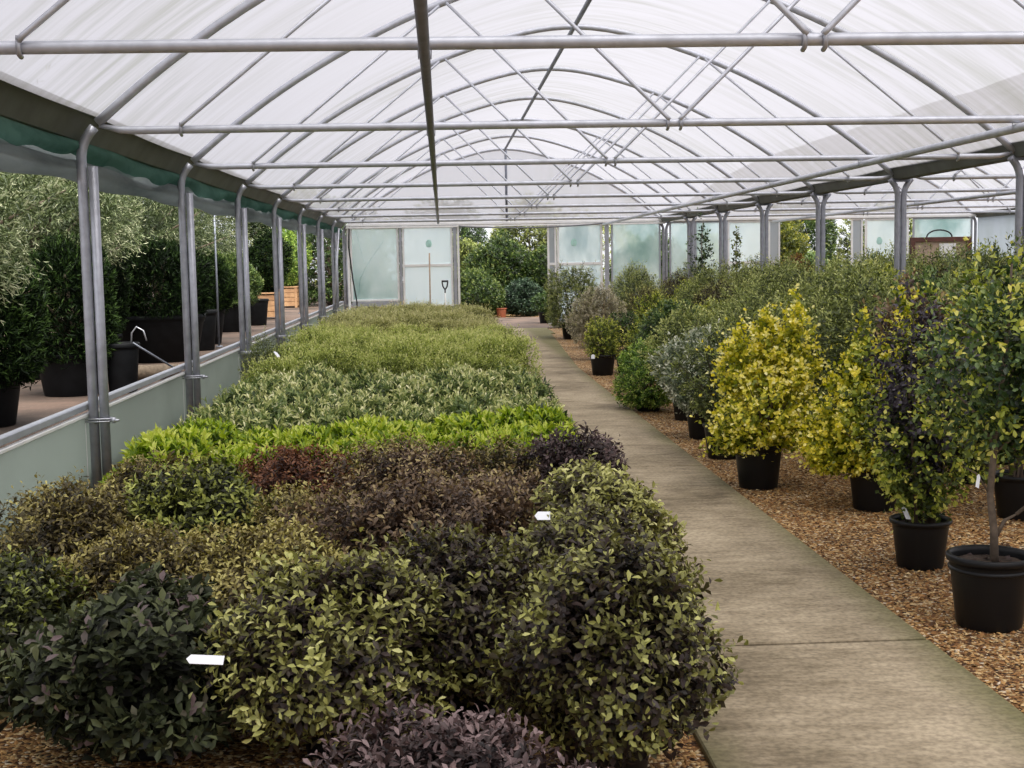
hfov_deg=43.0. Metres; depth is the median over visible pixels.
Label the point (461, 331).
shrub
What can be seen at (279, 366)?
shrub
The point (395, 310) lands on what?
shrub
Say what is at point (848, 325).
feathery shrub
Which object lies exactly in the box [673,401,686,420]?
pot
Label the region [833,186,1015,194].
roof truss
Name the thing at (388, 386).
variegated shrub
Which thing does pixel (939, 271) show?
shrub
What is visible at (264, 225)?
topiary tree
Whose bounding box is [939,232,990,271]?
feathery shrub
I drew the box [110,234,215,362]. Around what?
potted shrub
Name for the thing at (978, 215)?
trim
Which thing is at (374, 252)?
window
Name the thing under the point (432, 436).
shrub
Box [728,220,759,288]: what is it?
window
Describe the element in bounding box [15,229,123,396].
potted shrub
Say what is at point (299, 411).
variegated shrub
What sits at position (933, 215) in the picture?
trim
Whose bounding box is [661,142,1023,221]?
beam
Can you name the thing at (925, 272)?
shrub
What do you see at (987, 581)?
potted tree
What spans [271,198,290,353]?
steel post
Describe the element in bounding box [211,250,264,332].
potted shrub
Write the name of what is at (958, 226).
window
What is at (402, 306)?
shrub
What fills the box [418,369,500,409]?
variegated shrub
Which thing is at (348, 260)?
trim
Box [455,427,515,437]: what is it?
shrub
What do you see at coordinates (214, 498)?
leafy shrub
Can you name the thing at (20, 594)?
leafy shrub
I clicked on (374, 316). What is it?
shrub
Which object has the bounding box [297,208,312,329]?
steel post
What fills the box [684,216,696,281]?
post
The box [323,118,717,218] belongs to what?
roof truss
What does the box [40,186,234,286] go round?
tree
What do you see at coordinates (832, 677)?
path
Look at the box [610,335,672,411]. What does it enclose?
potted shrub
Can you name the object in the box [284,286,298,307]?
wooden planter
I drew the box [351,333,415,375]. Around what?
shrub
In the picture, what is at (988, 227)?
wall
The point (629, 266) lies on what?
feathery shrub
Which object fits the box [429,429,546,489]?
leafy shrub
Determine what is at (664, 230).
post
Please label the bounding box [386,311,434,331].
shrub
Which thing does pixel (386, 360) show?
shrub
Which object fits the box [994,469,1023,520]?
pot
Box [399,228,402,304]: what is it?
trim
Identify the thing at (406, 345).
shrub
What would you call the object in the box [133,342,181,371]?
prop
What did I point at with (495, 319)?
shrub
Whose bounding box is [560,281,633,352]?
potted shrub
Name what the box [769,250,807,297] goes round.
feathery shrub
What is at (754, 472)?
pot
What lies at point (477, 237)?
tree
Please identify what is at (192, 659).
plant label
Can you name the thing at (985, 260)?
feathery shrub
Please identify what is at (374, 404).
variegated shrub
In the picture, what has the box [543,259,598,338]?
potted shrub
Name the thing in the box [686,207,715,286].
sapling
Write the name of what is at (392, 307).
shrub
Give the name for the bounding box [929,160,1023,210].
roof panel
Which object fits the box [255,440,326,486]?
shrub
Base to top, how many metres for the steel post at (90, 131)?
2.415 m
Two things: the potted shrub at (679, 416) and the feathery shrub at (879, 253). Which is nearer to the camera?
the potted shrub at (679, 416)
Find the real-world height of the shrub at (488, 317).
0.688 m
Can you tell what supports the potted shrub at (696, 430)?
on the floor at (243, 752)
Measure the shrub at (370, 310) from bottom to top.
0.797 m
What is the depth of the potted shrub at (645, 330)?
14.60 m
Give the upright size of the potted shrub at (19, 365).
1.529 m
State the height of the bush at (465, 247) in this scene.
2.426 m
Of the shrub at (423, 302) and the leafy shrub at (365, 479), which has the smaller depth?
the leafy shrub at (365, 479)
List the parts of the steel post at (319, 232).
hoop leg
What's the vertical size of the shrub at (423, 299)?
0.803 m
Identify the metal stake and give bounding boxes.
[213,215,222,346]
[297,233,299,313]
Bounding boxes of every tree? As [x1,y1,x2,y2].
[0,172,75,325]
[0,172,164,379]
[0,175,58,333]
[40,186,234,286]
[116,198,269,258]
[177,208,253,248]
[217,216,350,296]
[241,222,268,238]
[282,223,371,305]
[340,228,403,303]
[398,225,487,272]
[489,224,556,273]
[531,225,610,291]
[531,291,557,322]
[609,262,668,290]
[661,230,668,277]
[780,219,838,265]
[780,220,810,266]
[832,218,911,268]
[898,236,1023,632]
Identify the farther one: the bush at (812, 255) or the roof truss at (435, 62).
the bush at (812, 255)
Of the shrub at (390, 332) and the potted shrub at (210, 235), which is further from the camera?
the potted shrub at (210, 235)
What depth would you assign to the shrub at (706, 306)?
15.02 m
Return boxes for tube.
[503,0,591,151]
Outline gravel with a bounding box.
[0,371,1023,767]
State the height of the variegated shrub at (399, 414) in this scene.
0.580 m
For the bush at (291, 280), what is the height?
1.994 m
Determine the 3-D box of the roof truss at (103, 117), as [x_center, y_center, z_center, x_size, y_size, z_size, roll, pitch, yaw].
[0.983,-2.417,7.933,7.037,1.720,0.078,-1,5,-3]
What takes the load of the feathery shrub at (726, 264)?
on the floor at (243, 752)
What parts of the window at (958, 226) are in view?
pane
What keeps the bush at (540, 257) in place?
on the floor at (243, 752)
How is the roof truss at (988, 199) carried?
attached to the roof panel
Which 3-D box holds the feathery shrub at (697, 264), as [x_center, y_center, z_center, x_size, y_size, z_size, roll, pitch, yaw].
[3.590,-1.834,26.576,1.038,1.607,1.230,4,7,40]
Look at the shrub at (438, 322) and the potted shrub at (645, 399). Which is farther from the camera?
the shrub at (438, 322)
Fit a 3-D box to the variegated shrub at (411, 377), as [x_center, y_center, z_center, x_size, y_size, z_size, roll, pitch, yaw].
[-0.800,0.216,10.990,0.800,0.623,0.683,-1,5,0]
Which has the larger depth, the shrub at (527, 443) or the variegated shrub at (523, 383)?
the variegated shrub at (523, 383)
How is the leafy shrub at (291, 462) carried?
on the floor at (243, 752)
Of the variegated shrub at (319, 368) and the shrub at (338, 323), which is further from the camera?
the shrub at (338, 323)
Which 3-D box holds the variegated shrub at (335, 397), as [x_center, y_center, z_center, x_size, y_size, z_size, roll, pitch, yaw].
[-1.306,0.315,10.290,0.734,0.576,0.772,-2,6,-10]
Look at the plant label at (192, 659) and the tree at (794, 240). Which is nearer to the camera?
the plant label at (192, 659)
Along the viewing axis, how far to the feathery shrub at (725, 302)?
13.20 m
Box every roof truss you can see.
[0,0,1023,59]
[94,0,1023,136]
[190,0,1014,171]
[245,24,892,190]
[280,66,813,203]
[304,96,758,211]
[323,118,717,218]
[336,134,685,223]
[347,148,660,226]
[673,180,973,221]
[700,167,1014,216]
[732,170,1014,211]
[776,166,1023,204]
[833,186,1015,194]
[917,170,1023,180]
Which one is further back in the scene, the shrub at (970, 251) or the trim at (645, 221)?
the trim at (645, 221)
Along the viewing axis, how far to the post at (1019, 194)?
11.22 m
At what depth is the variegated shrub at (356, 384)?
10.90 m
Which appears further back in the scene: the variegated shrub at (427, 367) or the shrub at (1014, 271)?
the variegated shrub at (427, 367)
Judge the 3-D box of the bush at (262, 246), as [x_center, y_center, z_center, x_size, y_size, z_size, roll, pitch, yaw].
[-5.678,-2.860,30.222,1.153,1.600,1.174,4,7,40]
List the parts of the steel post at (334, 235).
hoop leg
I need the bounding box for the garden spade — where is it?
[441,280,447,308]
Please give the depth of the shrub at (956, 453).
8.72 m
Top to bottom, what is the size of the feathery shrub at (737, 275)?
1.619 m
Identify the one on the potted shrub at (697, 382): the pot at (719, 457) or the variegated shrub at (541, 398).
the pot at (719, 457)
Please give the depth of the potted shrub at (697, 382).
9.97 m
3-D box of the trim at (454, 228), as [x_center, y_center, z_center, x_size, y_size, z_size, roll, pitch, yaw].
[-1.264,-2.396,29.090,0.075,2.420,0.090,-1,5,-3]
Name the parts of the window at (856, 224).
pane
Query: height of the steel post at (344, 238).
2.415 m
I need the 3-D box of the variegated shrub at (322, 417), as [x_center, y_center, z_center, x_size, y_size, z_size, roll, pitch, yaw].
[-1.199,0.357,9.259,0.745,0.684,0.797,1,6,16]
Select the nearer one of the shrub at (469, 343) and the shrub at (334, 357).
the shrub at (334, 357)
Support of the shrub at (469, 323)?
on the floor at (243, 752)
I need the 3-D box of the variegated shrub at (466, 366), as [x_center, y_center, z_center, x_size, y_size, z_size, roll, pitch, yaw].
[-0.402,0.112,11.989,0.848,0.627,0.806,3,7,37]
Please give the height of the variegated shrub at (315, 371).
0.711 m
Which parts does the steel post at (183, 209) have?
hoop leg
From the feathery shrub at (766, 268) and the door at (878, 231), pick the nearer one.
the feathery shrub at (766, 268)
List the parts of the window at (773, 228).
pane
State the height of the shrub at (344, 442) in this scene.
0.545 m
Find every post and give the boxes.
[76,124,119,488]
[177,162,207,420]
[235,184,257,383]
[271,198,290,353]
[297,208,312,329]
[316,215,328,325]
[331,221,341,316]
[342,225,352,311]
[504,150,507,220]
[661,221,669,291]
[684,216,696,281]
[715,210,729,273]
[756,203,772,269]
[810,192,830,278]
[888,177,913,277]
[973,217,976,256]
[1007,155,1023,274]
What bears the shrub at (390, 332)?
on the floor at (243, 752)
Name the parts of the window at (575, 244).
frame rail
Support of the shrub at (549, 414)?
on the floor at (243, 752)
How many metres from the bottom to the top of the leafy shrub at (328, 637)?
0.731 m
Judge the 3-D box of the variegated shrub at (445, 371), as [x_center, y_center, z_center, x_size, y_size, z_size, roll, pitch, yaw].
[-0.482,0.124,11.485,0.848,0.702,0.806,0,5,7]
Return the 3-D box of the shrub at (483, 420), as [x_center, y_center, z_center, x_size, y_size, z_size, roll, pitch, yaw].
[-0.242,0.452,8.659,0.673,0.573,0.725,3,7,37]
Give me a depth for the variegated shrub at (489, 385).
10.92 m
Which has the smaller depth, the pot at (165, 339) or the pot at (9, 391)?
the pot at (9, 391)
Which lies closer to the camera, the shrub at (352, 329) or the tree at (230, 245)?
the shrub at (352, 329)
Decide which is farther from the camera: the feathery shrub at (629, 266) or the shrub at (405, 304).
the feathery shrub at (629, 266)
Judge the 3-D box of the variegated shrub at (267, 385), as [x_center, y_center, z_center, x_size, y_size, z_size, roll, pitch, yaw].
[-2.037,0.207,10.914,0.956,0.699,0.724,-4,6,-32]
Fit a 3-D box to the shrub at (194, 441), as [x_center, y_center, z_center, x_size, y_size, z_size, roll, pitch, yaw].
[-2.058,0.548,7.761,0.694,0.615,0.686,-1,5,4]
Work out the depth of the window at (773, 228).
29.41 m
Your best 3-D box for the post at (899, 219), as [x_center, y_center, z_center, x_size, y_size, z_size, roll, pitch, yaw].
[4.273,-1.076,14.328,0.287,2.386,0.064,-1,5,-3]
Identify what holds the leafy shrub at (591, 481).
on the floor at (243, 752)
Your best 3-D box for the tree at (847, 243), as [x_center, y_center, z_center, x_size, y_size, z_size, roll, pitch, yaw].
[10.357,-3.643,36.488,3.203,3.102,3.370,-6,7,-41]
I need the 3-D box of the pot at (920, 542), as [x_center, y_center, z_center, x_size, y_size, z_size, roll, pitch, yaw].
[2.029,0.785,6.461,0.302,0.245,0.300,-1,5,-3]
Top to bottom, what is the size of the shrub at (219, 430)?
0.620 m
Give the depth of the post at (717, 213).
23.25 m
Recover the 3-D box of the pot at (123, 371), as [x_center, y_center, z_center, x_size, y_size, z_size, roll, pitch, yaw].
[-3.911,-0.164,13.049,0.362,0.500,0.360,-1,5,-3]
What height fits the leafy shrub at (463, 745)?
0.510 m
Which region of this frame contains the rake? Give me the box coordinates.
[429,253,430,303]
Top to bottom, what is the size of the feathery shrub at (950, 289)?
1.538 m
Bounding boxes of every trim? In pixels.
[345,219,664,228]
[346,229,350,308]
[352,301,399,306]
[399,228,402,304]
[453,225,457,305]
[457,227,460,303]
[604,222,608,308]
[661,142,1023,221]
[675,214,975,220]
[694,222,694,271]
[726,220,727,266]
[974,208,1014,217]
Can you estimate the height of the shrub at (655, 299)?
1.117 m
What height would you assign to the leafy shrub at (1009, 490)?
1.652 m
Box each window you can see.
[350,226,399,301]
[547,227,556,323]
[557,223,602,320]
[611,222,660,306]
[669,221,690,286]
[695,221,722,279]
[768,220,779,265]
[851,219,862,264]
[912,217,972,249]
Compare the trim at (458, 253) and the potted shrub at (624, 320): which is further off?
the trim at (458, 253)
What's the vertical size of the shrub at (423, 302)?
0.815 m
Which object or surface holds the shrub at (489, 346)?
on the floor at (243, 752)
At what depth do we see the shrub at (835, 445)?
7.83 m
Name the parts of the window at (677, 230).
pane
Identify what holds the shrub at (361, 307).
on the floor at (243, 752)
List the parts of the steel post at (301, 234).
hoop leg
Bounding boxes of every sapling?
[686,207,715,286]
[727,226,742,273]
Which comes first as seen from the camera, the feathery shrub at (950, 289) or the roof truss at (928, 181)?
the feathery shrub at (950, 289)
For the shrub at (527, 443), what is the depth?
7.76 m
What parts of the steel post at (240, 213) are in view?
hoop leg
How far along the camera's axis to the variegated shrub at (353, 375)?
11.40 m
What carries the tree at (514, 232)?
on the floor at (243, 752)
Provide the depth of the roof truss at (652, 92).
16.94 m
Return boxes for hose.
[348,229,357,308]
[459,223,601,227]
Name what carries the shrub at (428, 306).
on the floor at (243, 752)
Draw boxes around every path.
[493,317,561,328]
[512,333,1023,767]
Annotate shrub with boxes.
[0,255,52,427]
[0,465,153,608]
[0,544,93,680]
[0,561,292,764]
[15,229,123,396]
[28,515,235,619]
[56,180,134,341]
[88,446,218,541]
[93,462,178,516]
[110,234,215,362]
[117,423,217,471]
[121,445,323,590]
[166,248,237,343]
[169,515,359,626]
[170,415,247,463]
[173,398,254,431]
[180,378,268,421]
[188,527,461,764]
[191,439,276,490]
[200,235,233,251]
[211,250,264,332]
[212,367,308,405]
[212,393,258,419]
[226,476,371,569]
[227,424,294,454]
[229,390,310,432]
[235,437,356,528]
[238,323,285,382]
[238,349,306,388]
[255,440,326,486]
[260,337,324,369]
[260,465,542,584]
[262,371,340,414]
[269,423,321,438]
[273,336,335,355]
[274,347,327,377]
[279,360,334,386]
[280,360,349,384]
[283,395,333,422]
[284,318,346,348]
[285,421,355,446]
[287,369,352,398]
[291,324,350,347]
[291,341,370,377]
[295,320,348,342]
[302,682,608,767]
[304,386,381,427]
[315,307,364,327]
[315,317,353,331]
[315,431,380,485]
[316,390,366,406]
[320,344,372,368]
[320,435,487,532]
[322,333,379,348]
[323,325,386,354]
[325,412,410,442]
[327,362,390,389]
[328,349,384,374]
[328,389,407,417]
[329,307,372,321]
[331,307,368,319]
[331,431,459,500]
[332,312,361,325]
[336,310,372,321]
[336,374,391,399]
[338,321,388,337]
[339,517,566,723]
[343,303,382,313]
[343,330,397,342]
[344,324,386,338]
[346,309,401,331]
[350,303,387,309]
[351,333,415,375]
[353,310,404,332]
[355,344,423,380]
[357,370,433,413]
[362,302,405,318]
[364,331,442,378]
[364,401,434,424]
[366,368,396,381]
[367,381,450,417]
[367,427,451,455]
[371,299,399,312]
[377,329,436,353]
[378,368,430,385]
[381,318,416,333]
[381,327,420,336]
[381,375,433,391]
[382,310,410,320]
[384,319,435,336]
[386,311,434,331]
[387,307,425,319]
[393,351,455,377]
[394,299,430,310]
[394,304,427,313]
[395,298,431,312]
[402,303,442,321]
[404,299,431,307]
[405,417,452,435]
[410,332,463,348]
[410,367,444,383]
[413,299,449,315]
[414,462,566,548]
[415,432,458,445]
[417,339,466,367]
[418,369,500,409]
[420,340,484,370]
[423,302,455,308]
[423,306,463,324]
[423,317,463,332]
[423,360,481,388]
[424,308,475,322]
[424,389,491,423]
[427,381,503,411]
[428,322,470,337]
[429,336,475,359]
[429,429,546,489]
[431,407,520,435]
[433,327,478,343]
[435,366,513,399]
[441,363,488,380]
[441,425,519,474]
[443,298,482,309]
[447,300,487,314]
[449,315,495,332]
[450,347,522,374]
[452,326,512,345]
[453,316,481,327]
[453,325,497,336]
[455,304,499,321]
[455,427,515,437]
[456,303,492,320]
[459,330,527,372]
[460,343,523,366]
[461,328,545,379]
[462,496,748,767]
[463,314,498,325]
[467,317,501,327]
[467,322,510,334]
[468,321,523,343]
[478,360,537,387]
[483,392,531,405]
[486,492,712,633]
[488,387,563,415]
[491,365,564,410]
[493,419,576,444]
[494,387,579,428]
[494,401,578,430]
[502,436,555,473]
[502,452,690,560]
[506,419,643,491]
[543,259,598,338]
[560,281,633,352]
[569,286,618,342]
[582,315,621,375]
[602,309,640,372]
[608,259,659,304]
[610,261,667,324]
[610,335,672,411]
[615,281,668,329]
[615,298,696,350]
[629,298,707,383]
[630,289,680,344]
[634,299,727,420]
[643,318,740,439]
[656,269,695,301]
[663,256,708,289]
[665,309,757,459]
[667,279,720,306]
[670,260,735,311]
[671,276,782,355]
[689,283,841,489]
[690,267,737,323]
[692,295,736,387]
[700,258,749,299]
[718,270,824,420]
[720,254,776,294]
[733,253,776,279]
[733,253,805,320]
[739,256,805,318]
[750,252,882,434]
[763,246,845,380]
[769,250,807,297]
[770,285,937,511]
[776,255,912,472]
[784,253,811,269]
[789,239,908,372]
[806,252,859,300]
[837,281,1005,570]
[839,244,875,269]
[839,259,917,318]
[849,250,976,423]
[852,243,892,271]
[854,244,922,278]
[859,267,971,501]
[865,239,927,284]
[872,244,972,303]
[897,236,1023,520]
[907,237,970,285]
[907,255,1014,484]
[930,242,1013,286]
[936,271,1023,464]
[938,227,1023,298]
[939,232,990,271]
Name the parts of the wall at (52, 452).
rail, rail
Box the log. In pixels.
[138,364,179,379]
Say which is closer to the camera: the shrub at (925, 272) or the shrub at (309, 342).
the shrub at (925, 272)
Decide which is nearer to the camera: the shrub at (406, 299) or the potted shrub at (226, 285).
the potted shrub at (226, 285)
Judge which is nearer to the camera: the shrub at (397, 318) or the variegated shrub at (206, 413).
the variegated shrub at (206, 413)
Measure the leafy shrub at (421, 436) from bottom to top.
0.646 m
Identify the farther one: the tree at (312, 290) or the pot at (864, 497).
the tree at (312, 290)
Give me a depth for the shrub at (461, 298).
26.07 m
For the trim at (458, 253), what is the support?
on the floor at (243, 752)
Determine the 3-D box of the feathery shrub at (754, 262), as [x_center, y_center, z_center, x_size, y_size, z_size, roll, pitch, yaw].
[4.629,-1.704,24.759,1.068,1.654,1.266,-3,6,-17]
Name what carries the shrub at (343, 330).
on the floor at (243, 752)
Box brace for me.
[334,228,339,303]
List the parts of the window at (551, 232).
pane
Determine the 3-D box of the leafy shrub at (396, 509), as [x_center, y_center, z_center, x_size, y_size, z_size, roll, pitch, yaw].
[-0.433,0.691,5.369,1.185,0.726,1.188,-2,5,-6]
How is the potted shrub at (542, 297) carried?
on the path at (523, 322)
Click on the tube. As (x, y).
(587, 3)
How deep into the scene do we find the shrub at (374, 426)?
8.14 m
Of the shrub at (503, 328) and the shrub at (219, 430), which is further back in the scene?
the shrub at (503, 328)
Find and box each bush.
[248,227,293,294]
[260,227,312,285]
[451,266,506,315]
[452,233,495,296]
[460,228,545,312]
[504,277,544,315]
[517,243,557,292]
[798,249,829,267]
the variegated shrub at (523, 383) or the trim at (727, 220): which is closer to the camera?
the variegated shrub at (523, 383)
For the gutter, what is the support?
attached to the film
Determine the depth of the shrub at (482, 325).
16.25 m
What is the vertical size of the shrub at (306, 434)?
0.559 m
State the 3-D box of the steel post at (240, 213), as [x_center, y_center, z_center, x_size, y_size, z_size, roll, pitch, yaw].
[-2.852,-0.928,13.944,0.228,2.415,0.105,-1,5,-3]
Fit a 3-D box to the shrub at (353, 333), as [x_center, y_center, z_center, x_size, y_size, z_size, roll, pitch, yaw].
[-1.867,-0.215,15.053,0.828,0.752,0.832,3,7,37]
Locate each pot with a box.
[0,371,20,427]
[40,353,98,396]
[107,342,139,392]
[121,313,205,362]
[199,309,217,350]
[214,308,224,343]
[223,303,250,332]
[250,298,268,325]
[496,308,506,317]
[562,322,575,338]
[589,353,615,375]
[616,355,629,372]
[636,390,660,411]
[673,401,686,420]
[686,409,711,439]
[702,422,735,459]
[736,443,782,489]
[849,465,896,511]
[889,512,952,570]
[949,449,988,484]
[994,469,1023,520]
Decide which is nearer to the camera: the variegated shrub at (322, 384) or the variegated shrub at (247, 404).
the variegated shrub at (247, 404)
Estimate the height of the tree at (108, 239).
2.987 m
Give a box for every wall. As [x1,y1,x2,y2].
[0,301,343,551]
[351,151,657,223]
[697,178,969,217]
[977,215,1014,258]
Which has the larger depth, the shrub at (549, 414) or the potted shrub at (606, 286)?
the potted shrub at (606, 286)
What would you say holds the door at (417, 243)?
in the wall
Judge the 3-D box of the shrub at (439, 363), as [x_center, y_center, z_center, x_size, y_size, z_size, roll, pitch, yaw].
[-0.816,0.006,12.976,0.751,0.666,0.747,-2,5,-5]
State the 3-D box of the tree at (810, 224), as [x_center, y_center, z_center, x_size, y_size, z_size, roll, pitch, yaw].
[7.923,-3.700,35.746,2.439,3.441,2.580,0,6,11]
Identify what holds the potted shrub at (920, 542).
on the floor at (243, 752)
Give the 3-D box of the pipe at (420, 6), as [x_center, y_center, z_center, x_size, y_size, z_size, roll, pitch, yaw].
[-0.783,-2.052,13.243,0.056,0.099,25.800,-1,5,-3]
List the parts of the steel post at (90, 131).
hoop leg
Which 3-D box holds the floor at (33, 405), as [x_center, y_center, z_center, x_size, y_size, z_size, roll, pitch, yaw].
[-32.405,-0.138,23.372,57.740,0.500,130.000,-1,5,-3]
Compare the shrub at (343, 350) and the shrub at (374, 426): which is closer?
the shrub at (374, 426)
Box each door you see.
[402,225,453,305]
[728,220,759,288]
[865,218,908,261]
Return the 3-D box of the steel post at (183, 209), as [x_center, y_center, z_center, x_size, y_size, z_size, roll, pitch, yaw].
[-2.689,-0.646,10.938,0.228,2.415,0.105,-1,5,-3]
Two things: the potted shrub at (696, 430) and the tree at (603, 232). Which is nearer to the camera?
the potted shrub at (696, 430)
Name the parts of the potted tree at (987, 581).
pot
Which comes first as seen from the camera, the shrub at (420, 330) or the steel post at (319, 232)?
the shrub at (420, 330)
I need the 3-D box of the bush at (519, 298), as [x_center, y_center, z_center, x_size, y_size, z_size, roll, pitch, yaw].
[0.360,-2.440,36.256,1.258,1.110,1.387,2,6,29]
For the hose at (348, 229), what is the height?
1.751 m
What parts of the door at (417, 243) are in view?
frame rail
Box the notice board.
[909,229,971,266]
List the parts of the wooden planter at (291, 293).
corner post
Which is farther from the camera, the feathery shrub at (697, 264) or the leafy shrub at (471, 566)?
the feathery shrub at (697, 264)
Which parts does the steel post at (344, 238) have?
hoop leg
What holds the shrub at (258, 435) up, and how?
on the floor at (243, 752)
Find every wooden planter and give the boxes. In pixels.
[257,292,279,316]
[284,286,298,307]
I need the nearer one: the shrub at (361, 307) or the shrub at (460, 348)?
the shrub at (460, 348)
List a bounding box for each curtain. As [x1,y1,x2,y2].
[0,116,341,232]
[0,138,341,239]
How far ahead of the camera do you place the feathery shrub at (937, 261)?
14.38 m
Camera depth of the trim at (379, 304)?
29.02 m
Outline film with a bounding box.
[0,0,1023,220]
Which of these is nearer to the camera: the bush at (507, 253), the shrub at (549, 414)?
the shrub at (549, 414)
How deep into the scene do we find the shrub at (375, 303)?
26.81 m
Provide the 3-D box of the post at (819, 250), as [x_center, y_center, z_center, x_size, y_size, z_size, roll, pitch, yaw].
[4.109,-1.358,17.333,0.287,2.386,0.064,-1,5,-3]
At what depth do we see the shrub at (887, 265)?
13.68 m
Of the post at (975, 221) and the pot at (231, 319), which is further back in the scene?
the post at (975, 221)
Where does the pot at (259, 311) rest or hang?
on the floor at (33, 405)
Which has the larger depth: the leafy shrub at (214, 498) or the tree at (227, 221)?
the tree at (227, 221)
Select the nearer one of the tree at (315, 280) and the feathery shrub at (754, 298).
the feathery shrub at (754, 298)
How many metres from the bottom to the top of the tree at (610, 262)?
1.889 m
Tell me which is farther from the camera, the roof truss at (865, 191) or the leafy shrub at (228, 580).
the roof truss at (865, 191)
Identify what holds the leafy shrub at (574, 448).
on the floor at (243, 752)
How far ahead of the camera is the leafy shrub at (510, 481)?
5.73 m
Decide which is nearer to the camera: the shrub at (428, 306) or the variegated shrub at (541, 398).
the variegated shrub at (541, 398)
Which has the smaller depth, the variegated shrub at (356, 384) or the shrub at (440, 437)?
the shrub at (440, 437)
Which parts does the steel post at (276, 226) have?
hoop leg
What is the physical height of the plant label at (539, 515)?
0.027 m
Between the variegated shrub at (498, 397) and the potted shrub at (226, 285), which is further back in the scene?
the potted shrub at (226, 285)
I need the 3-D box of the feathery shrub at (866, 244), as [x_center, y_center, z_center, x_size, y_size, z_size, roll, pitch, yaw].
[6.212,-1.587,22.812,1.119,1.733,1.326,-4,6,-32]
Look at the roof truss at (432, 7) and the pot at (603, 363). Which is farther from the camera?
the pot at (603, 363)
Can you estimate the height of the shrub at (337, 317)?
0.766 m
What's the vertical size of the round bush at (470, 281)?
1.436 m
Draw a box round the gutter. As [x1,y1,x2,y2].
[0,80,344,228]
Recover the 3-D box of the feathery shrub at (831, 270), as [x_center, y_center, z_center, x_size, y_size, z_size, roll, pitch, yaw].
[2.547,-0.289,10.646,1.206,1.576,1.018,0,5,9]
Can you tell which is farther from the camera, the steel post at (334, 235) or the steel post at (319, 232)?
the steel post at (334, 235)
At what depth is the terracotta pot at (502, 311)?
35.60 m
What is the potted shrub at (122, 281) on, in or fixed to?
on the floor at (33, 405)
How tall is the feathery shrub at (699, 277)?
1.528 m
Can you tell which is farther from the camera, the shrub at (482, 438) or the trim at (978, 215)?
the trim at (978, 215)
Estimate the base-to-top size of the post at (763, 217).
2.386 m
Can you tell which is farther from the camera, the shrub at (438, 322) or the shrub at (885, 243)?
the shrub at (885, 243)
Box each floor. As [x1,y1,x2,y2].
[0,283,378,447]
[0,301,1023,767]
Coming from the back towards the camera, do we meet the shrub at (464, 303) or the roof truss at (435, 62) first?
the shrub at (464, 303)
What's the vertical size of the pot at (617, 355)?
0.250 m
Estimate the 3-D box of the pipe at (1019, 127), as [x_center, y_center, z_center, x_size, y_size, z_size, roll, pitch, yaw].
[2.735,-2.371,16.020,0.073,0.113,26.000,-1,5,-3]
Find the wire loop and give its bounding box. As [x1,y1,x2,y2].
[130,326,146,342]
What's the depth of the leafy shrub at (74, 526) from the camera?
5.72 m
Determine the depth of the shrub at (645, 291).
20.96 m
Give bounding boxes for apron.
[511,328,554,333]
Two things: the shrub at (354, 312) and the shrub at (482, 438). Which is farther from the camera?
the shrub at (354, 312)
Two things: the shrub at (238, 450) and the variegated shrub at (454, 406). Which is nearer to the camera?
the shrub at (238, 450)
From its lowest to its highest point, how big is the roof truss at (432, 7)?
1.720 m
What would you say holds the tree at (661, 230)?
on the floor at (243, 752)
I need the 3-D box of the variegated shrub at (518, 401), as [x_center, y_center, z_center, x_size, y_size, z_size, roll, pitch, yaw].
[0.053,0.343,9.258,0.809,0.668,0.731,4,8,45]
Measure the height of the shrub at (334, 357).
0.799 m
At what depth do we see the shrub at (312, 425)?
8.63 m
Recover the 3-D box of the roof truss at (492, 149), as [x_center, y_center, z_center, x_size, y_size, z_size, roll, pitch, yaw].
[-0.161,-4.405,28.976,7.042,1.704,0.068,-1,5,-3]
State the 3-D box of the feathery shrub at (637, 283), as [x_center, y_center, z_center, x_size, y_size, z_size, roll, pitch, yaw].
[2.252,-1.478,23.432,1.124,1.538,1.143,-4,6,-28]
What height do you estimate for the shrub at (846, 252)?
1.586 m
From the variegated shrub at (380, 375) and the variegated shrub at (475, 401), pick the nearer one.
the variegated shrub at (475, 401)
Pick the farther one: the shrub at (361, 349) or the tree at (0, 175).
the tree at (0, 175)
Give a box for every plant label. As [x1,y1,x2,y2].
[186,654,224,664]
[535,512,549,519]
[902,507,910,519]
[975,474,979,487]
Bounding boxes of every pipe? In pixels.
[413,0,439,223]
[602,114,1023,225]
[772,190,1015,222]
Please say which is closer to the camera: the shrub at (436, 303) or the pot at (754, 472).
the pot at (754, 472)

